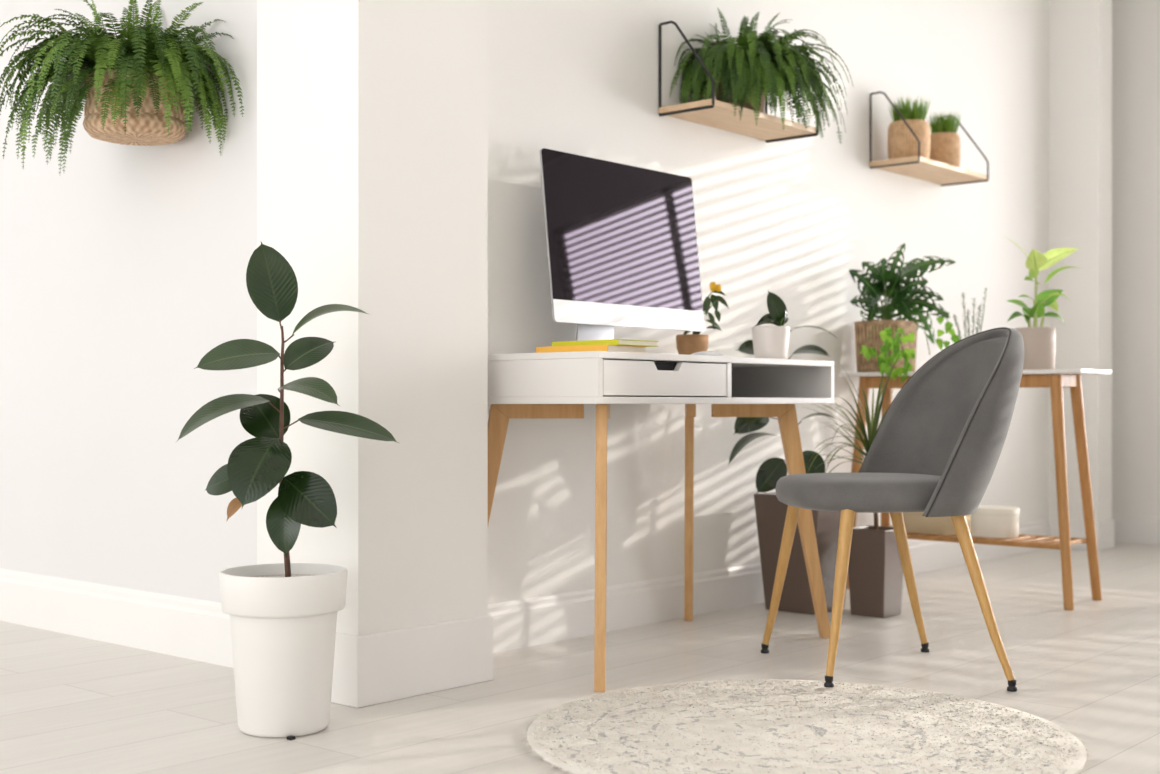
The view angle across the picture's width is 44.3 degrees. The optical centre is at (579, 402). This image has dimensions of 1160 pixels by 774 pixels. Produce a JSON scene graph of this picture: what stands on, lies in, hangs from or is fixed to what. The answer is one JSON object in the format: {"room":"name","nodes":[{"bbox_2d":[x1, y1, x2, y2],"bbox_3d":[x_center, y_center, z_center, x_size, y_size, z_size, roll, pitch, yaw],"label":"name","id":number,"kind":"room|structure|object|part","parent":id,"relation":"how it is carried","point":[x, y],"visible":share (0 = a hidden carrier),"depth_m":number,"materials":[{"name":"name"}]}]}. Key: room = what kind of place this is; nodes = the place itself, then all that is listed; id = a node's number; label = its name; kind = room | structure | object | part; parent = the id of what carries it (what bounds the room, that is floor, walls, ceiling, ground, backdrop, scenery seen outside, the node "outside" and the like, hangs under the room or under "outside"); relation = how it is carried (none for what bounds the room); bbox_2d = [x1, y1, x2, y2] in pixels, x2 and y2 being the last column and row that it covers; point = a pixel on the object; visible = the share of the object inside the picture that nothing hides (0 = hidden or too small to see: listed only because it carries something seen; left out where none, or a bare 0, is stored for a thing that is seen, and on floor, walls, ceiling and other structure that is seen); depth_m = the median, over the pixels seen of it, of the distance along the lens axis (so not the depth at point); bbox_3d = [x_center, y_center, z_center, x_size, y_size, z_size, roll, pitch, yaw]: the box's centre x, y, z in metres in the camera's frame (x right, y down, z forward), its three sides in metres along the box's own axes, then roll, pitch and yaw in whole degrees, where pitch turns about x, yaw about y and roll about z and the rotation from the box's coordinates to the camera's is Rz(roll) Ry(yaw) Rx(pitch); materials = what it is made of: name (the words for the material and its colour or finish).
{"room":"home office","nodes":[
{"label":"home office","id":0,"kind":"room"},
{"bbox_2d":[0,0,256,602],"bbox_3d":[-1.961,-0.785,4.509,3.538,2.850,0.120,0,0,41],"label":"wall","id":1,"kind":"structure","parent":0,"point":[122,268],"depth_m":3.77,"materials":[{"name":"white paint"}]},
{"bbox_2d":[0,569,233,667],"bbox_3d":[-2.005,0.565,4.458,3.538,0.150,0.014,0,0,41],"label":"baseboard","id":2,"kind":"structure","parent":1,"relation":"attached to","point":[184,627],"depth_m":3.77,"materials":[{"name":"paint"}]},
{"bbox_2d":[0,0,243,172],"bbox_3d":[-1.144,-0.794,3.449,0.659,0.469,0.428,0,0,33],"label":"potted fern","id":3,"kind":"object","parent":1,"relation":"hanging from","point":[136,90],"visible":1,"depth_m":3.41,"materials":[{"name":"green plant"}]},
{"bbox_2d":[83,68,186,145],"bbox_3d":[-1.097,-0.725,3.517,0.243,0.150,0.246,0,0,41],"label":"basket","id":4,"kind":"object","parent":3,"relation":"on","point":[148,128],"depth_m":3.42,"materials":[{"name":"beige wicker"}]},
{"bbox_2d":[257,0,487,635],"bbox_3d":[-0.472,-0.785,3.259,0.350,2.850,0.387,0,0,41],"label":"wall pillar","id":5,"kind":"structure","parent":0,"point":[372,115],"depth_m":3.12,"materials":[{"name":"paint"}]},
{"bbox_2d":[331,615,492,707],"bbox_3d":[-0.469,0.565,3.256,0.360,0.150,0.407,0,0,41],"label":"baseboard","id":6,"kind":"structure","parent":5,"relation":"attached to","point":[382,667],"depth_m":3.10,"materials":[{"name":"paint"}]},
{"bbox_2d":[0,542,1159,773],"bbox_3d":[0.397,0.640,1.378,11.200,0.001,10.606,0,0,41],"label":"floor","id":7,"kind":"structure","parent":0,"point":[70,704],"depth_m":3.29,"materials":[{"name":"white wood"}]},
{"bbox_2d":[176,242,397,739],"bbox_3d":[-0.570,0.160,2.801,0.432,0.961,0.247,0,0,-5],"label":"rubber plant","id":8,"kind":"object","parent":7,"relation":"on","point":[283,616],"visible":1,"depth_m":2.75,"materials":[{"name":"green plant"}]},
{"bbox_3d":[-0.582,0.483,2.800,0.247,0.311,0.247,0,0,41],"label":"pot","id":9,"kind":"part","parent":8,"relation":"part of","materials":[{"name":"white ceramic"}]},
{"bbox_3d":[-0.580,0.118,2.800,0.025,0.538,0.012,0,0,5],"label":"stem","id":10,"kind":"part","parent":8,"relation":"part of","materials":[{"name":"brown plant"}]},
{"bbox_2d":[488,351,833,691],"bbox_3d":[0.182,0.263,3.679,0.498,0.755,1.003,0,0,41],"label":"writing desk","id":11,"kind":"object","parent":7,"relation":"on","point":[547,384],"visible":0.91,"depth_m":3.46,"materials":[{"name":"white paint"}]},
{"bbox_3d":[-0.247,0.322,3.479,0.147,0.637,0.025,0,0,-11],"label":"leg","id":12,"kind":"part","parent":11,"relation":"part of","materials":[{"name":"brown wood"}]},
{"bbox_3d":[-0.104,0.020,3.508,0.228,0.035,0.025,0,0,-11],"label":"arm","id":13,"kind":"part","parent":11,"relation":"part of","materials":[{"name":"brown wood"}]},
{"bbox_2d":[536,345,645,352],"bbox_3d":[0.027,-0.123,3.336,0.218,0.016,0.154,0,0,41],"label":"book","id":14,"kind":"object","parent":11,"relation":"on","point":[616,348],"visible":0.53,"depth_m":3.27,"materials":[{"name":"paper"}]},
{"bbox_2d":[552,339,658,346],"bbox_3d":[0.059,-0.139,3.357,0.215,0.013,0.140,0,0,44],"label":"book","id":15,"kind":"object","parent":14,"relation":"on","point":[626,342],"visible":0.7,"depth_m":3.29,"materials":[{"name":"paper"}]},
{"bbox_3d":[0.048,0.322,3.225,0.025,0.637,0.147,0,0,3],"label":"leg","id":16,"kind":"part","parent":11,"relation":"part of","materials":[{"name":"brown wood"}]},
{"bbox_3d":[0.055,0.020,3.371,0.025,0.035,0.228,0,0,3],"label":"arm","id":17,"kind":"part","parent":11,"relation":"part of","materials":[{"name":"brown wood"}]},
{"bbox_2d":[540,148,704,340],"bbox_3d":[0.141,-0.383,3.849,0.146,0.535,0.644,0,0,41],"label":"desktop monitor","id":18,"kind":"object","parent":11,"relation":"on","point":[621,239],"visible":0.9,"depth_m":3.83,"materials":[{"name":"grey metal"}]},
{"bbox_3d":[0.201,-0.057,3.337,0.016,0.079,0.474,0,0,41],"label":"drawer","id":19,"kind":"part","parent":11,"relation":"part of","materials":[{"name":"white paint"}]},
{"bbox_3d":[0.316,0.322,4.132,0.025,0.637,0.147,0,0,3],"label":"leg","id":20,"kind":"part","parent":11,"relation":"part of","materials":[{"name":"brown wood"}]},
{"bbox_3d":[0.308,0.020,3.986,0.025,0.035,0.228,0,0,3],"label":"arm","id":21,"kind":"part","parent":11,"relation":"part of","materials":[{"name":"brown wood"}]},
{"bbox_2d":[676,282,728,354],"bbox_3d":[0.351,-0.234,4.154,0.147,0.236,0.096,0,0,-17],"label":"plant","id":22,"kind":"object","parent":11,"relation":"on","point":[686,344],"visible":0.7,"depth_m":4.13,"materials":[{"name":"green plant"}]},
{"bbox_3d":[0.327,-0.157,4.146,0.097,0.083,0.096,0,0,41],"label":"pot","id":23,"kind":"part","parent":22,"relation":"part of","materials":[{"name":"brown paper"}]},
{"bbox_2d":[691,351,724,355],"bbox_3d":[0.331,-0.125,3.704,0.112,0.020,0.060,0,0,41],"label":"computer mouse","id":24,"kind":"object","parent":11,"relation":"on","point":[708,353],"visible":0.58,"depth_m":3.68,"materials":[{"name":"white plastic"}]},
{"bbox_3d":[0.468,0.020,3.849,0.228,0.035,0.025,0,0,-11],"label":"arm","id":25,"kind":"part","parent":11,"relation":"part of","materials":[{"name":"brown wood"}]},
{"bbox_2d":[752,290,789,358],"bbox_3d":[0.522,-0.213,3.895,0.105,0.195,0.105,0,0,41],"label":"rubber plant","id":26,"kind":"object","parent":11,"relation":"on","point":[768,341],"visible":0.84,"depth_m":3.86,"materials":[{"name":"green plant"}]},
{"bbox_3d":[0.522,-0.161,3.895,0.105,0.092,0.105,0,0,41],"label":"pot","id":27,"kind":"part","parent":26,"relation":"part of","materials":[{"name":"white ceramic"}]},
{"bbox_3d":[0.611,0.322,3.878,0.147,0.637,0.025,0,0,-11],"label":"leg","id":28,"kind":"part","parent":11,"relation":"part of","materials":[{"name":"brown wood"}]},
{"bbox_2d":[729,326,847,614],"bbox_3d":[0.638,0.200,4.401,0.292,0.878,0.367,0,0,41],"label":"rubber plant","id":29,"kind":"object","parent":7,"relation":"on","point":[796,597],"visible":0.55,"depth_m":4.35,"materials":[{"name":"green plant"}]},
{"bbox_3d":[0.699,0.460,4.425,0.231,0.360,0.231,0,0,41],"label":"planter","id":30,"kind":"part","parent":29,"relation":"part of","materials":[{"name":"brown ceramic"}]},
{"bbox_2d":[518,679,1095,773],"bbox_3d":[0.421,0.634,2.739,1.074,0.010,1.074,0,0,19],"label":"round rug","id":31,"kind":"object","parent":7,"relation":"on","point":[747,726],"visible":0.99,"depth_m":2.74,"materials":[{"name":"beige carpet"}]},
{"bbox_2d":[801,336,910,617],"bbox_3d":[0.866,0.220,4.286,0.468,0.838,0.528,0,0,-3],"label":"dracaena","id":32,"kind":"object","parent":7,"relation":"on","point":[875,571],"visible":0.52,"depth_m":4.27,"materials":[{"name":"green plant"}]},
{"bbox_2d":[848,525,902,617],"bbox_3d":[0.896,0.509,4.313,0.133,0.262,0.133,0,0,41],"label":"planter","id":33,"kind":"object","parent":32,"relation":"on","point":[875,571],"depth_m":4.26,"materials":[{"name":"brown ceramic"}]},
{"bbox_3d":[0.889,0.293,4.313,0.033,0.273,0.013,0,0,4],"label":"stem","id":34,"kind":"part","parent":32,"relation":"part of","materials":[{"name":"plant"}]},
{"bbox_2d":[761,327,1023,691],"bbox_3d":[0.769,0.228,3.411,0.580,0.823,0.536,0,0,-4],"label":"shell chair","id":35,"kind":"object","parent":7,"relation":"on","point":[935,451],"visible":1,"depth_m":3.30,"materials":[{"name":"grey fabric"}]},
{"bbox_3d":[0.510,0.425,3.602,0.032,0.387,0.130,0,0,-37],"label":"leg","id":36,"kind":"part","parent":35,"relation":"part of","materials":[{"name":"brown wood"}]},
{"bbox_3d":[0.583,0.420,3.183,0.032,0.374,0.096,0,0,41],"label":"leg","id":37,"kind":"part","parent":35,"relation":"part of","materials":[{"name":"brown wood"}]},
{"bbox_3d":[0.699,0.210,3.408,0.427,0.076,0.456,0,0,-10],"label":"seat","id":38,"kind":"part","parent":35,"relation":"part of","materials":[{"name":"grey fabric"}]},
{"bbox_3d":[0.834,0.425,3.635,0.131,0.387,0.032,0,0,-33],"label":"leg","id":39,"kind":"part","parent":35,"relation":"part of","materials":[{"name":"brown wood"}]},
{"bbox_3d":[0.876,0.036,3.440,0.312,0.436,0.502,0,0,-10],"label":"backrest","id":40,"kind":"part","parent":35,"relation":"part of","materials":[{"name":"grey fabric"}]},
{"bbox_3d":[0.903,0.425,3.212,0.156,0.388,0.032,0,0,41],"label":"leg","id":41,"kind":"part","parent":35,"relation":"part of","materials":[{"name":"brown wood"}]},
{"bbox_2d":[840,369,1111,609],"bbox_3d":[1.314,0.268,4.757,0.847,0.747,0.310,0,0,41],"label":"console table","id":42,"kind":"object","parent":7,"relation":"on","point":[1056,379],"visible":0.59,"depth_m":4.57,"materials":[{"name":"white paint"}]},
{"bbox_3d":[0.951,0.275,4.911,0.101,0.733,0.037,0,0,24],"label":"leg","id":43,"kind":"part","parent":42,"relation":"part of","materials":[{"name":"brown wood"}]},
{"bbox_3d":[1.087,0.275,5.070,0.036,0.735,0.151,0,0,7],"label":"leg","id":44,"kind":"part","parent":42,"relation":"part of","materials":[{"name":"brown wood"}]},
{"bbox_2d":[849,243,959,382],"bbox_3d":[1.078,-0.309,4.865,0.309,0.486,0.358,0,0,41],"label":"potted plant","id":45,"kind":"object","parent":42,"relation":"on","point":[877,341],"visible":0.99,"depth_m":4.89,"materials":[{"name":"plant"}]},
{"bbox_2d":[854,320,918,371],"bbox_3d":[1.061,-0.194,4.939,0.187,0.177,0.187,0,0,41],"label":"basket","id":46,"kind":"object","parent":45,"relation":"on","point":[863,328],"depth_m":4.88,"materials":[{"name":"brown wicker"}]},
{"bbox_2d":[902,512,970,534],"bbox_3d":[1.208,0.398,4.843,0.206,0.080,0.185,0,0,41],"label":"storage box","id":47,"kind":"object","parent":42,"relation":"on","point":[915,522],"visible":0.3,"depth_m":4.77,"materials":[{"name":"beige fabric"}]},
{"bbox_3d":[1.208,0.368,4.843,0.206,0.019,0.185,0,0,41],"label":"lid","id":48,"kind":"part","parent":47,"relation":"part of","materials":[{"name":"beige fabric"}]},
{"bbox_2d":[953,288,986,339],"bbox_3d":[1.297,-0.245,4.748,0.105,0.279,0.096,0,0,41],"label":"potted herb","id":49,"kind":"object","parent":42,"relation":"on","point":[962,295],"visible":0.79,"depth_m":4.75,"materials":[{"name":"green plant"}]},
{"bbox_3d":[1.220,0.448,4.668,0.756,0.016,0.017,0,0,41],"label":"rail","id":50,"kind":"part","parent":42,"relation":"part of","materials":[{"name":"brown wood"}]},
{"bbox_2d":[971,506,1019,537],"bbox_3d":[1.364,0.391,4.688,0.154,0.095,0.134,0,0,41],"label":"storage box","id":51,"kind":"object","parent":42,"relation":"on","point":[987,521],"visible":0.93,"depth_m":4.63,"materials":[{"name":"beige fabric"}]},
{"bbox_3d":[1.364,0.355,4.688,0.154,0.023,0.134,0,0,41],"label":"lid","id":52,"kind":"part","parent":51,"relation":"part of","materials":[{"name":"beige fabric"}]},
{"bbox_2d":[1005,237,1084,369],"bbox_3d":[1.493,-0.320,4.585,0.278,0.429,0.129,0,0,6],"label":"potted plant","id":53,"kind":"object","parent":42,"relation":"on","point":[1039,342],"visible":0.84,"depth_m":4.56,"materials":[{"name":"green plant"}]},
{"bbox_3d":[1.464,-0.319,4.588,0.015,0.206,0.014,0,0,41],"label":"stem","id":54,"kind":"part","parent":53,"relation":"part of","materials":[{"name":"green plant"}]},
{"bbox_2d":[1014,327,1055,369],"bbox_3d":[1.465,-0.173,4.588,0.129,0.136,0.129,0,0,41],"label":"pot","id":55,"kind":"object","parent":53,"relation":"on","point":[1039,342],"depth_m":4.53,"materials":[{"name":"beige ceramic"}]},
{"bbox_3d":[1.486,-0.273,4.587,0.021,0.117,0.010,0,0,4],"label":"stem","id":56,"kind":"part","parent":53,"relation":"part of","materials":[{"name":"green plant"}]},
{"bbox_3d":[1.374,0.448,4.856,0.744,0.016,0.017,0,0,41],"label":"rail","id":57,"kind":"part","parent":42,"relation":"part of","materials":[{"name":"brown wood"}]},
{"bbox_3d":[1.498,0.275,4.434,0.037,0.732,0.090,0,0,-22],"label":"leg","id":58,"kind":"part","parent":42,"relation":"part of","materials":[{"name":"brown wood"}]},
{"bbox_3d":[1.631,0.275,4.601,0.139,0.734,0.037,0,0,-32],"label":"leg","id":59,"kind":"part","parent":42,"relation":"part of","materials":[{"name":"brown wood"}]},
{"bbox_2d":[488,0,1048,603],"bbox_3d":[0.946,-0.785,5.101,0.120,2.850,4.254,0,0,41],"label":"wall","id":60,"kind":"structure","parent":0,"point":[788,219],"depth_m":4.50,"materials":[{"name":"paint"}]},
{"bbox_2d":[658,20,818,142],"bbox_3d":[0.491,-0.977,4.328,0.199,0.275,0.570,0,0,41],"label":"shelf","id":61,"kind":"object","parent":60,"relation":"attached to","point":[714,113],"visible":0.81,"depth_m":4.25,"materials":[{"name":"brown wood"}]},
{"bbox_2d":[670,7,852,144],"bbox_3d":[0.600,-0.995,4.272,0.430,0.418,0.554,0,0,41],"label":"potted fern","id":62,"kind":"object","parent":61,"relation":"on","point":[743,74],"visible":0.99,"depth_m":4.17,"materials":[{"name":"green plant"}]},
{"bbox_2d":[715,75,765,112],"bbox_3d":[0.488,-0.926,4.334,0.168,0.120,0.168,0,0,41],"label":"pot","id":63,"kind":"object","parent":62,"relation":"on","point":[718,96],"depth_m":4.28,"materials":[{"name":"brown wicker"}]},
{"bbox_2d":[488,519,1050,653],"bbox_3d":[0.846,0.578,4.884,0.012,0.125,3.795,0,0,41],"label":"baseboard","id":64,"kind":"structure","parent":60,"relation":"attached to","point":[523,623],"depth_m":4.12,"materials":[{"name":"paint"}]},
{"bbox_2d":[869,91,988,185],"bbox_3d":[1.296,-0.977,5.262,0.198,0.273,0.560,0,0,41],"label":"shelf","id":65,"kind":"object","parent":60,"relation":"attached to","point":[918,167],"visible":0.84,"depth_m":5.20,"materials":[{"name":"brown wood"}]},
{"bbox_2d":[888,95,930,158],"bbox_3d":[1.181,-0.984,5.119,0.152,0.235,0.157,0,0,41],"label":"potted grass","id":66,"kind":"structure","parent":65,"relation":"on","point":[902,143],"depth_m":5.07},
{"bbox_2d":[888,119,929,158],"bbox_3d":[1.182,-0.937,5.122,0.150,0.142,0.150,0,0,41],"label":"pot","id":67,"kind":"object","parent":66,"relation":"on","point":[902,143],"depth_m":5.06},
{"bbox_2d":[926,109,961,166],"bbox_3d":[1.360,-0.980,5.326,0.123,0.227,0.134,0,0,41],"label":"potted grass","id":68,"kind":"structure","parent":65,"relation":"on","point":[944,139],"depth_m":5.28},
{"bbox_2d":[929,132,959,166],"bbox_3d":[1.360,-0.935,5.328,0.120,0.138,0.120,0,0,41],"label":"pot","id":69,"kind":"object","parent":68,"relation":"on","point":[944,146],"depth_m":5.28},
{"bbox_2d":[1049,0,1111,521],"bbox_3d":[2.217,-0.785,6.315,0.219,2.850,0.164,0,0,41],"label":"wall","id":70,"kind":"structure","parent":0,"point":[1080,31],"depth_m":6.24,"materials":[{"name":"paint"}]},
{"bbox_2d":[1049,519,1114,550],"bbox_3d":[2.221,0.578,6.311,0.229,0.125,0.184,0,0,41],"label":"baseboard","id":71,"kind":"structure","parent":70,"relation":"attached to","point":[1105,530],"depth_m":6.23,"materials":[{"name":"paint"}]},
{"bbox_2d":[1112,0,1159,516],"bbox_3d":[5.218,-0.785,4.268,7.677,2.850,0.070,0,0,41],"label":"wall","id":72,"kind":"structure","parent":0,"point":[1135,23],"depth_m":6.53,"materials":[{"name":"paint"}]},
{"bbox_2d":[1112,514,1159,543],"bbox_3d":[5.237,0.578,4.198,7.557,0.125,0.012,0,0,41],"label":"baseboard","id":73,"kind":"structure","parent":72,"relation":"attached to","point":[1128,528],"depth_m":6.51,"materials":[{"name":"paint"}]}
]}

